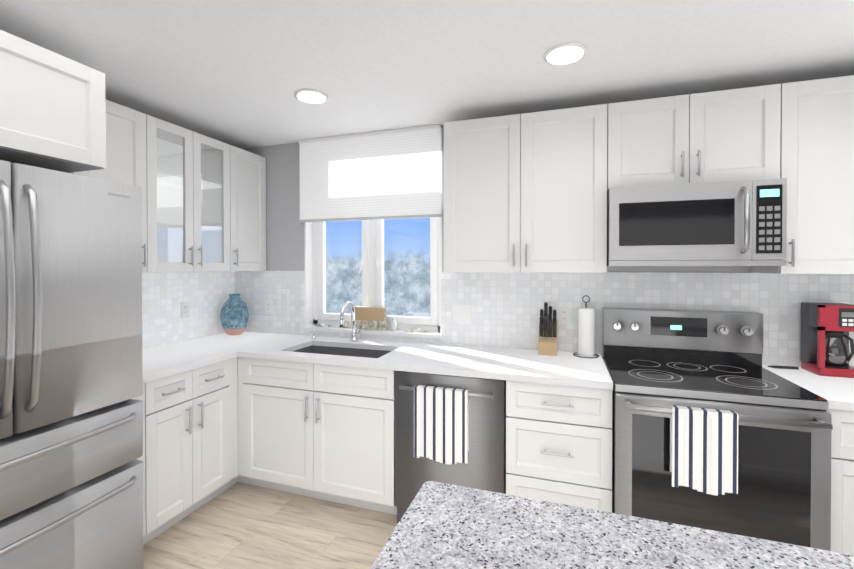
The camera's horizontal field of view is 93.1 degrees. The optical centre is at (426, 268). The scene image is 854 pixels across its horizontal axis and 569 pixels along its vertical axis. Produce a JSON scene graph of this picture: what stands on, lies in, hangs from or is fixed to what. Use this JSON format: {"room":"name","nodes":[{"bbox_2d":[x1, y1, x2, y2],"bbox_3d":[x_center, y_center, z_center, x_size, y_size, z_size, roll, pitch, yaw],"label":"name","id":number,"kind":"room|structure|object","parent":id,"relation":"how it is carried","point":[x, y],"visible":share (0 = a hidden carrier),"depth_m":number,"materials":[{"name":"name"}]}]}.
{"room":"kitchen","nodes":[
{"label":"kitchen","id":0,"kind":"room"},
{"bbox_2d":[144,482,397,568],"bbox_3d":[-0.069,1.518,0.164,5.475,0.120,5.680,0,0,18],"label":"floor","id":1,"kind":"structure","parent":0,"point":[238,525],"depth_m":2.19,"materials":[{"name":"brown wood"}]},
{"bbox_2d":[0,160,143,568],"bbox_3d":[-1.763,0.540,1.513,0.845,1.815,0.910,0,0,18],"label":"fridge","id":2,"kind":"object","parent":1,"relation":"on","point":[71,434],"visible":1,"depth_m":1.55,"materials":[{"name":"grey metal"}]},
{"bbox_2d":[132,356,239,543],"bbox_3d":[-1.605,1.001,2.412,0.618,0.876,0.609,0,0,18],"label":"base cabinet","id":3,"kind":"object","parent":1,"relation":"on","point":[191,420],"depth_m":2.26,"materials":[{"name":"white wood"}]},
{"bbox_2d":[142,344,239,383],"bbox_3d":[-1.619,0.544,2.341,0.639,0.034,0.713,0,0,18],"label":"countertop","id":4,"kind":"structure","parent":3,"relation":"on","point":[158,362],"depth_m":2.38,"materials":[{"name":"white stone"}]},
{"bbox_2d":[240,340,427,514],"bbox_3d":[-0.612,0.998,2.729,1.106,0.876,0.618,0,0,18],"label":"base cabinet","id":5,"kind":"object","parent":1,"relation":"on","point":[305,415],"depth_m":2.43,"materials":[{"name":"white wood"}]},
{"bbox_2d":[176,332,323,359],"bbox_3d":[-1.298,0.539,2.946,0.865,0.034,0.639,0,0,18],"label":"countertop","id":6,"kind":"structure","parent":5,"relation":"on","point":[250,345],"depth_m":2.84,"materials":[{"name":"white stone"}]},
{"bbox_2d":[220,294,248,334],"bbox_3d":[-1.528,0.358,3.214,0.206,0.322,0.206,0,0,18],"label":"vase","id":7,"kind":"object","parent":6,"relation":"on","point":[234,316],"visible":1,"depth_m":3.15,"materials":[{"name":"ceramic"}]},
{"bbox_2d":[309,330,315,338],"bbox_3d":[-0.853,0.487,3.010,0.034,0.066,0.069,0,0,18],"label":"soap dispenser","id":8,"kind":"object","parent":6,"relation":"on","point":[313,334],"visible":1,"depth_m":3.02,"materials":[{"name":"silver metal"}]},
{"bbox_2d":[339,301,364,340],"bbox_3d":[-0.519,0.373,2.846,0.132,0.297,0.219,0,0,18],"label":"faucet","id":9,"kind":"object","parent":5,"relation":"on","point":[354,332],"visible":1,"depth_m":2.91,"materials":[{"name":"silver metal"}]},
{"bbox_2d":[368,342,612,391],"bbox_3d":[0.374,0.544,2.392,1.259,0.034,0.639,0,0,18],"label":"countertop","id":10,"kind":"structure","parent":5,"relation":"on","point":[524,366],"depth_m":2.24,"materials":[{"name":"white stone"}]},
{"bbox_2d":[292,345,390,357],"bbox_3d":[-0.566,0.660,2.668,0.724,0.202,0.389,0,0,18],"label":"sink","id":11,"kind":"object","parent":10,"relation":"in","point":[343,350],"depth_m":2.85,"materials":[{"name":"grey metal"}]},
{"bbox_2d":[538,302,557,355],"bbox_3d":[0.747,0.365,2.496,0.110,0.320,0.191,0,0,18],"label":"knife block","id":12,"kind":"object","parent":10,"relation":"on","point":[547,341],"visible":1,"depth_m":2.46,"materials":[{"name":"beige wood"}]},
{"bbox_2d":[573,295,598,357],"bbox_3d":[0.962,0.342,2.446,0.151,0.365,0.151,0,0,18],"label":"paper towel holder","id":13,"kind":"object","parent":10,"relation":"on","point":[586,330],"visible":0.98,"depth_m":2.41,"materials":[{"name":"grey paper"}]},
{"bbox_2d":[395,371,505,523],"bbox_3d":[0.194,1.002,2.421,0.604,0.873,0.682,0,0,18],"label":"dishwasher","id":14,"kind":"object","parent":1,"relation":"on","point":[449,429],"visible":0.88,"depth_m":2.12,"materials":[{"name":"grey metal"}]},
{"bbox_2d":[414,385,468,464],"bbox_3d":[0.073,0.818,2.121,0.290,0.388,0.040,0,0,18],"label":"towel","id":15,"kind":"object","parent":14,"relation":"hanging from","point":[441,414],"depth_m":2.11,"materials":[{"name":"white fabric"}]},
{"bbox_2d":[506,380,611,512],"bbox_3d":[0.736,1.002,2.282,0.500,0.876,0.618,0,0,18],"label":"base cabinet","id":16,"kind":"object","parent":1,"relation":"on","point":[559,440],"depth_m":1.99,"materials":[{"name":"white wood"}]},
{"bbox_2d":[370,481,853,568],"bbox_3d":[1.147,1.000,0.220,2.696,0.913,0.820,0,0,18],"label":"kitchen island","id":17,"kind":"object","parent":1,"relation":"on","point":[444,526],"visible":1,"depth_m":0.80,"materials":[{"name":"stone"}]},
{"bbox_2d":[602,307,832,550],"bbox_3d":[1.327,0.841,2.006,0.780,1.205,0.744,0,0,18],"label":"range","id":18,"kind":"object","parent":1,"relation":"on","point":[716,426],"visible":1,"depth_m":1.75,"materials":[{"name":"grey metal"}]},
{"bbox_2d":[670,405,738,495],"bbox_3d":[1.156,0.760,1.693,0.235,0.345,0.044,0,0,18],"label":"towel","id":19,"kind":"object","parent":18,"relation":"hanging from","point":[703,441],"depth_m":1.68,"materials":[{"name":"white fabric"}]},
{"bbox_2d":[826,408,853,554],"bbox_3d":[1.961,1.005,1.876,0.493,0.876,0.618,0,0,18],"label":"base cabinet","id":20,"kind":"object","parent":1,"relation":"on","point":[842,434],"depth_m":1.65,"materials":[{"name":"white wood"}]},
{"bbox_2d":[762,364,853,411],"bbox_3d":[2.360,0.549,1.734,1.337,0.034,0.639,0,0,18],"label":"countertop","id":21,"kind":"structure","parent":20,"relation":"on","point":[838,391],"depth_m":1.84,"materials":[{"name":"white stone"}]},
{"bbox_2d":[768,365,798,369],"bbox_3d":[1.896,0.522,2.149,0.139,0.008,0.048,0,0,18],"label":"cord","id":22,"kind":"object","parent":21,"relation":"on","point":[784,367],"visible":0.94,"depth_m":2.15,"materials":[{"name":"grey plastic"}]},
{"bbox_2d":[801,302,853,377],"bbox_3d":[2.050,0.353,2.054,0.172,0.350,0.180,0,0,18],"label":"coffee maker","id":23,"kind":"object","parent":21,"relation":"on","point":[826,328],"visible":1,"depth_m":2.00,"materials":[{"name":"red plastic"}]},
{"bbox_2d":[0,0,853,148],"bbox_3d":[-0.069,-1.022,0.143,5.475,0.100,5.680,0,0,18],"label":"ceiling","id":24,"kind":"structure","parent":0,"point":[237,73],"depth_m":1.85,"materials":[{"name":"paint"}]},
{"bbox_2d":[294,89,327,102],"bbox_3d":[-0.660,-0.983,2.310,0.189,0.012,0.189,0,1,-27],"label":"recessed light","id":25,"kind":"object","parent":24,"relation":"in","point":[305,95],"depth_m":2.29,"materials":[{"name":"white"}]},
{"bbox_2d":[543,42,586,64],"bbox_3d":[0.631,-0.979,1.850,0.189,0.012,0.189,0,1,-27],"label":"recessed light","id":26,"kind":"object","parent":24,"relation":"in","point":[565,53],"depth_m":1.83,"materials":[{"name":"white"}]},
{"bbox_2d":[243,126,750,338],"bbox_3d":[0.774,0.223,2.671,4.950,2.430,0.190,0,0,18],"label":"wall","id":27,"kind":"structure","parent":0,"point":[289,241],"depth_m":3.12,"materials":[{"name":"paint"}]},
{"bbox_2d":[0,30,111,174],"bbox_3d":[-1.886,-0.649,1.460,0.691,0.419,0.910,0,0,18],"label":"upper cabinet","id":28,"kind":"object","parent":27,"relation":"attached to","point":[55,112],"depth_m":1.61,"materials":[{"name":"white wood"}]},
{"bbox_2d":[80,102,159,272],"bbox_3d":[-1.821,-0.436,2.238,0.326,0.916,0.433,0,0,18],"label":"upper cabinet","id":29,"kind":"object","parent":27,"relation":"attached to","point":[135,134],"depth_m":2.31,"materials":[{"name":"white wood"}]},
{"bbox_2d":[142,271,233,348],"bbox_3d":[-1.845,0.301,2.686,0.008,0.566,1.470,0,0,18],"label":"tile backsplash","id":30,"kind":"structure","parent":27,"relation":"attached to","point":[162,292],"depth_m":2.91,"materials":[{"name":"tile"}]},
{"bbox_2d":[180,301,189,317],"bbox_3d":[-1.755,0.296,2.935,0.007,0.115,0.072,0,0,18],"label":"electrical outlet plate","id":31,"kind":"object","parent":30,"relation":"attached to","point":[184,306],"depth_m":2.93,"materials":[{"name":"white plastic"}]},
{"bbox_2d":[184,140,265,271],"bbox_3d":[-1.527,-0.443,3.125,0.326,0.916,0.434,0,0,18],"label":"upper cabinet","id":32,"kind":"object","parent":27,"relation":"attached to","point":[203,203],"depth_m":2.94,"materials":[{"name":"white wood"}]},
{"bbox_2d":[298,124,441,222],"bbox_3d":[-0.443,-0.676,2.968,1.140,0.630,0.051,0,0,18],"label":"window shade","id":33,"kind":"object","parent":27,"relation":"attached to","point":[389,174],"visible":0.98,"depth_m":2.94,"materials":[{"name":"fabric"}]},
{"bbox_2d":[313,217,439,331],"bbox_3d":[-0.400,-0.184,3.085,1.096,1.278,0.117,0,0,18],"label":"window","id":34,"kind":"structure","parent":27,"relation":"in","point":[372,256],"depth_m":3.09,"materials":[{"name":"white"}]},
{"bbox_2d":[351,306,386,330],"bbox_3d":[-0.435,0.370,3.038,0.285,0.170,0.037,0,0,18],"label":"sign","id":35,"kind":"object","parent":34,"relation":"on","point":[371,318],"visible":0.75,"depth_m":3.01,"materials":[{"name":"beige wood"}]},
{"bbox_2d":[313,323,426,331],"bbox_3d":[-0.451,0.441,3.063,0.956,0.027,0.050,0,0,18],"label":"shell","id":36,"kind":"object","parent":34,"relation":"on","point":[346,326],"visible":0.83,"depth_m":3.12,"materials":[{"name":"white"}]},
{"bbox_2d":[391,317,396,330],"bbox_3d":[-0.245,0.405,2.984,0.044,0.100,0.044,0,0,18],"label":"bottle","id":37,"kind":"object","parent":34,"relation":"on","point":[393,325],"visible":1,"depth_m":2.97,"materials":[{"name":"white plastic"}]},
{"bbox_2d":[234,271,853,366],"bbox_3d":[0.745,0.302,2.608,4.974,0.566,0.007,0,0,18],"label":"tile backsplash","id":38,"kind":"structure","parent":27,"relation":"attached to","point":[506,307],"depth_m":2.55,"materials":[{"name":"tile"}]},
{"bbox_2d":[265,300,272,313],"bbox_3d":[-1.282,0.308,3.272,0.072,0.115,0.007,0,0,18],"label":"electrical outlet plate","id":39,"kind":"object","parent":38,"relation":"attached to","point":[268,303],"depth_m":3.27,"materials":[{"name":"white plastic"}]},
{"bbox_2d":[453,304,470,321],"bbox_3d":[0.242,0.302,2.767,0.126,0.115,0.008,0,0,18],"label":"electrical outlet plate","id":40,"kind":"object","parent":38,"relation":"attached to","point":[461,313],"depth_m":2.77,"materials":[{"name":"white plastic"}]},
{"bbox_2d":[558,306,569,324],"bbox_3d":[0.868,0.294,2.559,0.072,0.115,0.007,0,0,18],"label":"electrical outlet plate","id":41,"kind":"object","parent":38,"relation":"attached to","point":[563,311],"depth_m":2.56,"materials":[{"name":"white plastic"}]},
{"bbox_2d":[444,75,853,273],"bbox_3d":[1.595,-0.435,2.131,3.052,0.915,0.362,0,0,18],"label":"upper cabinet","id":42,"kind":"object","parent":27,"relation":"attached to","point":[525,192],"visible":0.9,"depth_m":2.16,"materials":[{"name":"white wood"}]},
{"bbox_2d":[607,178,786,265],"bbox_3d":[1.369,-0.221,2.161,0.756,0.411,0.444,0,0,18],"label":"microwave","id":43,"kind":"object","parent":42,"relation":"attached to","point":[734,223],"visible":0.98,"depth_m":1.99,"materials":[{"name":"grey metal"}]},
{"label":"outside","id":44,"kind":"structure","parent":0,"visible":0},
{"bbox_2d":[326,218,429,316],"bbox_3d":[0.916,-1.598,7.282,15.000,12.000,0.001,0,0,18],"label":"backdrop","id":45,"kind":"structure","parent":44,"point":[406,304],"depth_m":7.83,"materials":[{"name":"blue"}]}
]}

